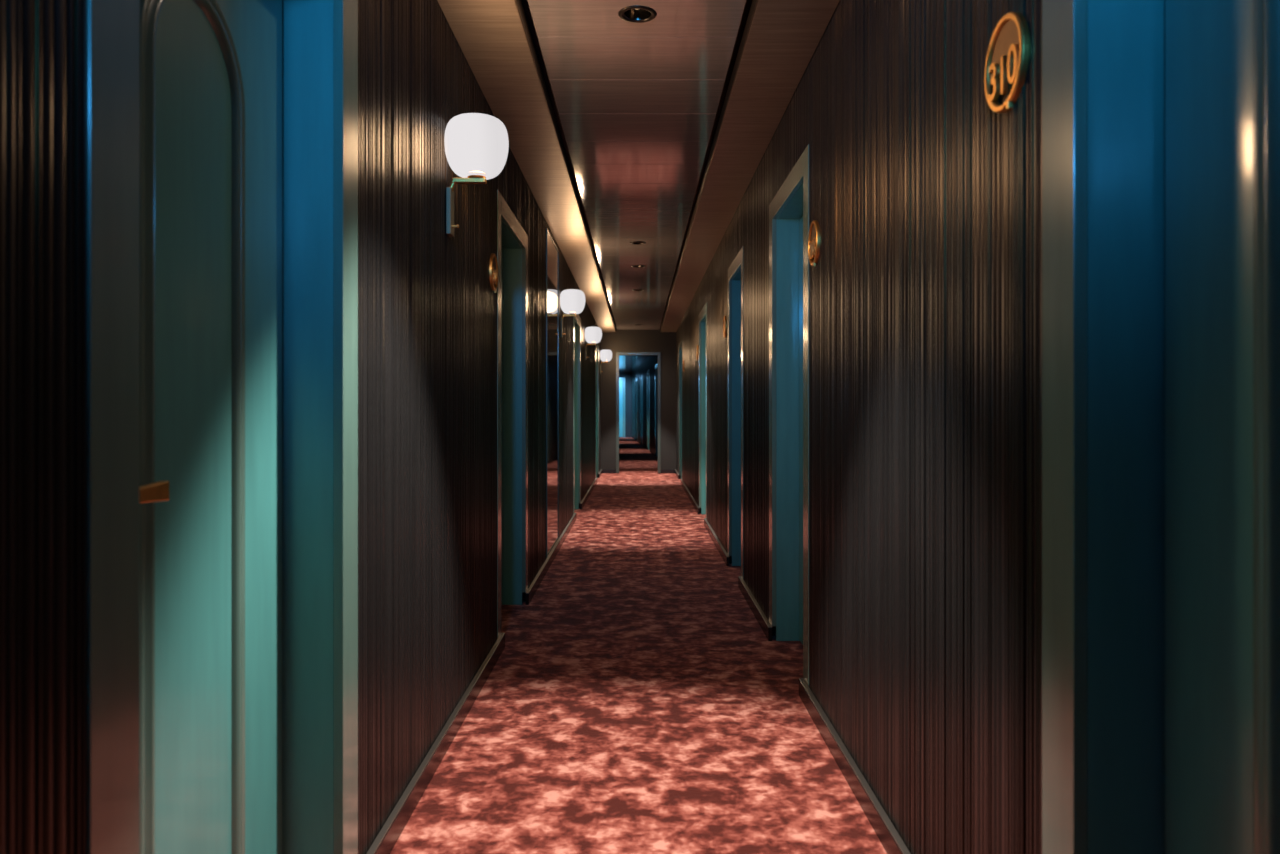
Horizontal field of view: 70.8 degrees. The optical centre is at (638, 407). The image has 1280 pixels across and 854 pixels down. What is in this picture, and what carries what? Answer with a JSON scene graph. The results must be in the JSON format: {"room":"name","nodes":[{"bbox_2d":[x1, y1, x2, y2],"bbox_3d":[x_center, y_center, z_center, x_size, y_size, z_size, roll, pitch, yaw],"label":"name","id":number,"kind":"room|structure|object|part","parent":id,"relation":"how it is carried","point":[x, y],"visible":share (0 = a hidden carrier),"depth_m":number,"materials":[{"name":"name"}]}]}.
{"room":"hotel corridor","nodes":[
{"label":"hotel corridor","id":0,"kind":"room"},
{"bbox_2d":[0,0,600,853],"bbox_3d":[-0.690,-0.124,6.500,0.029,2.600,19.400,0,0,0],"label":"wall","id":1,"kind":"structure","parent":0,"point":[427,302],"depth_m":2.35,"materials":[{"name":"brown wood"}]},
{"bbox_2d":[86,0,357,853],"bbox_3d":[-0.764,0.064,1.633,0.182,2.220,1.055,0,0,0],"label":"door","id":2,"kind":"structure","parent":1,"relation":"in","point":[222,135],"depth_m":1.71,"materials":[{"name":"teal paint"}]},
{"bbox_3d":[-0.747,0.131,1.357,0.018,0.031,0.124,0,0,0],"label":"lever","id":3,"kind":"part","parent":2,"relation":"part of","materials":[{"name":"gold metal"}]},
{"bbox_3d":[-0.799,0.148,1.633,0.014,1.874,0.399,0,0,0],"label":"panel moulding","id":4,"kind":"part","parent":2,"relation":"part of","materials":[{"name":"teal paint"}]},
{"bbox_2d":[444,113,508,236],"bbox_3d":[-0.572,-0.818,3.180,0.224,0.416,0.224,0,0,0],"label":"wall sconce","id":5,"kind":"object","parent":1,"relation":"attached to","point":[476,144],"visible":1,"depth_m":3.10,"materials":[{"name":"white glass"}]},
{"bbox_3d":[-0.665,-0.692,3.180,0.017,0.165,0.060,0,0,0],"label":"plate","id":6,"kind":"part","parent":5,"relation":"part of","materials":[{"name":"grey metal"}]},
{"bbox_3d":[-0.605,-0.787,3.180,0.131,0.047,0.028,0,0,0],"label":"arm","id":7,"kind":"part","parent":5,"relation":"part of","materials":[{"name":"gold metal"}]},
{"bbox_3d":[-0.572,-0.920,3.180,0.226,0.211,0.226,0,0,0],"label":"lamp shade","id":8,"kind":"part","parent":5,"relation":"part of","materials":[{"name":"white glass"}]},
{"bbox_2d":[366,469,601,853],"bbox_3d":[-0.664,1.139,6.500,0.020,0.072,19.400,0,0,0],"label":"baseboard","id":9,"kind":"structure","parent":1,"relation":"attached to","point":[396,822],"depth_m":3.05,"materials":[{"name":"black wood"}]},
{"bbox_2d":[489,253,497,292],"bbox_3d":[-0.670,-0.626,4.170,0.015,0.178,0.172,0,0,0],"label":"number plate","id":10,"kind":"object","parent":1,"relation":"attached to","point":[493,268],"visible":1,"depth_m":4.15,"materials":[{"name":"gold metal"}]},
{"bbox_2d":[497,190,527,637],"bbox_3d":[-0.764,0.064,4.895,0.182,2.220,1.170,0,0,0],"label":"door","id":11,"kind":"structure","parent":1,"relation":"in","point":[512,240],"depth_m":5.37,"materials":[{"name":"teal paint"}]},
{"bbox_2d":[437,0,615,331],"bbox_3d":[-0.542,-1.395,6.500,0.265,0.060,19.400,0,0,0],"label":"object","id":12,"kind":"structure","parent":1,"relation":"attached to","point":[494,37],"depth_m":4.18,"materials":[{"name":"brown wood"}]},
{"bbox_2d":[546,228,558,557],"bbox_3d":[-0.682,-0.108,7.080,0.026,2.420,0.958,0,0,0],"label":"mirror panel","id":13,"kind":"object","parent":1,"relation":"attached to","point":[552,253],"visible":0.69,"depth_m":7.05,"materials":[{"name":"black glass"}]},
{"bbox_2d":[560,289,584,337],"bbox_3d":[-0.572,-0.818,7.800,0.224,0.416,0.224,0,0,0],"label":"wall sconce","id":14,"kind":"object","parent":1,"relation":"attached to","point":[572,301],"visible":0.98,"depth_m":7.72,"materials":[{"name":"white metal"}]},
{"bbox_3d":[-0.665,-0.692,7.800,0.017,0.165,0.060,0,0,0],"label":"plate","id":15,"kind":"part","parent":14,"relation":"part of","materials":[{"name":"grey metal"}]},
{"bbox_3d":[-0.605,-0.787,7.800,0.131,0.047,0.028,0,0,0],"label":"arm","id":16,"kind":"part","parent":14,"relation":"part of","materials":[{"name":"gold metal"}]},
{"bbox_3d":[-0.572,-0.920,7.800,0.226,0.211,0.226,0,0,0],"label":"lamp shade","id":17,"kind":"part","parent":14,"relation":"part of","materials":[{"name":"white glass"}]},
{"bbox_2d":[573,314,580,513],"bbox_3d":[-0.764,0.064,9.950,0.182,2.220,1.160,0,0,0],"label":"door","id":18,"kind":"structure","parent":1,"relation":"in","point":[576,319],"depth_m":10.42,"materials":[{"name":"teal paint"}]},
{"bbox_2d":[585,327,601,359],"bbox_3d":[-0.572,-0.818,11.360,0.224,0.416,0.224,0,0,0],"label":"wall sconce","id":19,"kind":"object","parent":1,"relation":"attached to","point":[593,335],"visible":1,"depth_m":11.28,"materials":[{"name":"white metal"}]},
{"bbox_3d":[-0.572,-0.920,11.360,0.226,0.211,0.226,0,0,0],"label":"lamp shade","id":20,"kind":"part","parent":19,"relation":"part of","materials":[{"name":"white glass"}]},
{"bbox_2d":[595,343,598,477],"bbox_3d":[-0.764,0.064,14.675,0.182,2.220,1.070,0,0,0],"label":"door","id":21,"kind":"structure","parent":1,"relation":"in","point":[596,345],"depth_m":15.10,"materials":[{"name":"teal paint"}]},
{"bbox_2d":[600,350,611,372],"bbox_3d":[-0.572,-0.818,15.800,0.224,0.416,0.224,0,0,0],"label":"wall sconce","id":22,"kind":"object","parent":1,"relation":"attached to","point":[605,355],"visible":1,"depth_m":15.72,"materials":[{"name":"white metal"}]},
{"bbox_3d":[-0.572,-0.920,15.800,0.226,0.211,0.226,0,0,0],"label":"lamp shade","id":23,"kind":"part","parent":22,"relation":"part of","materials":[{"name":"white glass"}]},
{"bbox_2d":[619,373,631,436],"bbox_3d":[-0.952,-0.147,36.147,1.800,2.645,0.100,0,0,-3],"label":"wall","id":24,"kind":"structure","parent":0,"point":[628,376],"depth_m":36.12,"materials":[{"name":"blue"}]},
{"bbox_2d":[619,377,624,436],"bbox_3d":[-1.049,-0.025,36.069,1.040,2.398,0.044,0,0,-3],"label":"door","id":25,"kind":"structure","parent":24,"relation":"in","point":[621,379],"depth_m":36.08,"materials":[{"name":"teal paint"}]},
{"bbox_2d":[619,356,648,372],"bbox_3d":[-0.475,-1.425,26.209,1.480,0.030,19.800,0,0,-3],"label":"ceiling","id":26,"kind":"structure","parent":0,"point":[627,364],"depth_m":27.88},
{"bbox_2d":[521,0,751,329],"bbox_3d":[0.000,-1.454,6.468,1.440,0.090,19.463,0,0,0],"label":"ceiling","id":27,"kind":"structure","parent":0,"point":[637,107],"depth_m":4.35,"materials":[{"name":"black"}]},
{"bbox_2d":[618,5,656,22],"bbox_3d":[-0.004,-1.438,3.220,0.138,0.068,0.138,0,0,0],"label":"recessed light","id":28,"kind":"object","parent":27,"relation":"in","point":[637,13],"visible":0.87,"depth_m":3.25,"materials":[{"name":"grey metal"}]},
{"bbox_2d":[630,241,645,244],"bbox_3d":[-0.004,-1.438,7.670,0.138,0.068,0.138,0,0,0],"label":"recessed light","id":29,"kind":"object","parent":27,"relation":"in","point":[633,242],"visible":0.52,"depth_m":7.70,"materials":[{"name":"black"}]},
{"bbox_2d":[632,265,644,267],"bbox_3d":[0.000,-1.438,8.950,0.138,0.068,0.138,0,0,0],"label":"recessed light","id":30,"kind":"object","parent":27,"relation":"in","point":[635,266],"visible":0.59,"depth_m":8.98,"materials":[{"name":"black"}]},
{"bbox_2d":[390,437,886,853],"bbox_3d":[-0.474,1.185,16.469,2.669,0.020,39.338,0,0,0],"label":"floor","id":31,"kind":"structure","parent":0,"point":[638,702],"depth_m":3.36,"materials":[{"name":"carpet"}]},
{"bbox_2d":[601,326,675,472],"bbox_3d":[0.000,-0.162,16.248,1.410,2.675,0.124,0,0,0],"label":"wall","id":32,"kind":"structure","parent":0,"point":[658,343],"depth_m":16.20,"materials":[{"name":"black wood"}]},
{"bbox_2d":[602,470,674,472],"bbox_3d":[0.000,1.141,16.192,1.310,0.068,0.015,0,0,0],"label":"baseboard","id":33,"kind":"structure","parent":32,"relation":"attached to","point":[603,471],"depth_m":16.19,"materials":[{"name":"black wood"}]},
{"bbox_3d":[-0.003,0.085,16.248,0.805,2.178,0.124,0,0,0],"label":"doorway frame","id":34,"kind":"part","parent":32,"relation":"part of","materials":[{"name":"grey paint"}]},
{"bbox_2d":[632,356,657,455],"bbox_3d":[0.215,-0.124,26.242,0.030,2.600,19.800,0,0,-3],"label":"wall","id":35,"kind":"structure","parent":0,"point":[650,362],"depth_m":26.71,"materials":[{"name":"brown wood"}]},
{"bbox_2d":[636,378,636,440],"bbox_3d":[0.012,0.064,31.989,0.182,2.220,1.120,0,0,-3],"label":"door","id":36,"kind":"structure","parent":35,"relation":"in","point":[636,378],"depth_m":32.43,"materials":[{"name":"teal paint"}]},
{"bbox_2d":[641,374,642,444],"bbox_3d":[0.185,0.064,28.393,0.182,2.220,1.120,0,0,-3],"label":"door","id":37,"kind":"structure","parent":35,"relation":"in","point":[642,374],"depth_m":28.38,"materials":[{"name":"teal paint"}]},
{"bbox_2d":[647,369,649,449],"bbox_3d":[0.358,0.064,24.797,0.182,2.220,1.120,0,0,-3],"label":"door","id":38,"kind":"structure","parent":35,"relation":"in","point":[648,371],"depth_m":25.24,"materials":[{"name":"teal paint"}]},
{"bbox_2d":[655,363,657,455],"bbox_3d":[0.521,0.064,21.401,0.182,2.220,1.120,0,0,-3],"label":"door","id":39,"kind":"structure","parent":35,"relation":"in","point":[656,365],"depth_m":21.85,"materials":[{"name":"teal paint"}]},
{"bbox_2d":[676,0,1041,853],"bbox_3d":[0.690,-0.124,6.500,0.029,2.600,19.400,0,0,0],"label":"wall","id":40,"kind":"structure","parent":0,"point":[925,199],"depth_m":2.19,"materials":[{"name":"brown wood"}]},
{"bbox_2d":[679,341,681,478],"bbox_3d":[0.764,0.064,14.415,0.182,2.220,1.090,0,0,0],"label":"door","id":41,"kind":"structure","parent":40,"relation":"in","point":[680,344],"depth_m":14.85,"materials":[{"name":"teal paint"}]},
{"bbox_2d":[696,345,698,360],"bbox_3d":[0.670,-0.626,10.220,0.015,0.178,0.172,0,0,0],"label":"number plate","id":42,"kind":"object","parent":40,"relation":"attached to","point":[697,350],"visible":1,"depth_m":10.15,"materials":[{"name":"gold metal"}]},
{"bbox_2d":[699,302,706,518],"bbox_3d":[0.764,0.064,9.475,0.182,2.220,1.150,0,0,0],"label":"door","id":43,"kind":"structure","parent":40,"relation":"in","point":[703,314],"depth_m":9.94,"materials":[{"name":"teal paint"}]},
{"bbox_2d":[723,316,726,337],"bbox_3d":[0.670,-0.626,6.980,0.015,0.178,0.172,0,0,0],"label":"number plate","id":44,"kind":"object","parent":40,"relation":"attached to","point":[725,317],"visible":1,"depth_m":6.94,"materials":[{"name":"gold metal"}]},
{"bbox_2d":[728,246,743,578],"bbox_3d":[0.764,0.064,6.300,0.182,2.220,1.000,0,0,0],"label":"door","id":45,"kind":"structure","parent":40,"relation":"in","point":[736,269],"depth_m":6.69,"materials":[{"name":"teal paint"}]},
{"bbox_2d":[661,0,839,331],"bbox_3d":[0.536,-1.395,6.500,0.277,0.060,19.400,0,0,0],"label":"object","id":46,"kind":"structure","parent":40,"relation":"attached to","point":[780,38],"depth_m":4.18,"materials":[{"name":"brown wood"}]},
{"bbox_2d":[769,144,808,685],"bbox_3d":[0.764,0.064,4.107,0.182,2.220,1.075,0,0,0],"label":"door","id":47,"kind":"structure","parent":40,"relation":"in","point":[789,208],"depth_m":4.54,"materials":[{"name":"teal paint"}]},
{"bbox_2d":[675,469,910,853],"bbox_3d":[0.664,1.139,6.500,0.020,0.072,19.400,0,0,0],"label":"baseboard","id":48,"kind":"structure","parent":40,"relation":"attached to","point":[880,822],"depth_m":2.96,"materials":[{"name":"black wood"}]},
{"bbox_2d":[808,220,819,266],"bbox_3d":[0.670,-0.626,3.440,0.015,0.178,0.172,0,0,0],"label":"number plate","id":49,"kind":"object","parent":40,"relation":"attached to","point":[814,231],"visible":1,"depth_m":3.41,"materials":[{"name":"gold metal"}]},
{"bbox_2d":[984,12,1029,112],"bbox_3d":[0.670,-0.626,1.644,0.015,0.178,0.172,0,0,0],"label":"number plate","id":50,"kind":"object","parent":40,"relation":"attached to","point":[1008,53],"visible":1,"depth_m":1.63,"materials":[{"name":"gold metal"}]},
{"bbox_2d":[1042,0,1279,853],"bbox_3d":[0.764,0.064,0.984,0.182,2.220,1.037,0,0,0],"label":"door","id":51,"kind":"structure","parent":40,"relation":"in","point":[1161,118],"depth_m":1.39,"materials":[{"name":"teal paint"}]},
{"bbox_3d":[0.684,0.027,0.984,0.022,2.148,1.037,0,0,0],"label":"frame","id":52,"kind":"part","parent":51,"relation":"part of","materials":[{"name":"grey paint"}]},
{"bbox_3d":[0.799,0.148,0.984,0.014,1.856,0.381,0,0,0],"label":"panel moulding","id":53,"kind":"part","parent":51,"relation":"part of","materials":[{"name":"teal paint"}]}
]}

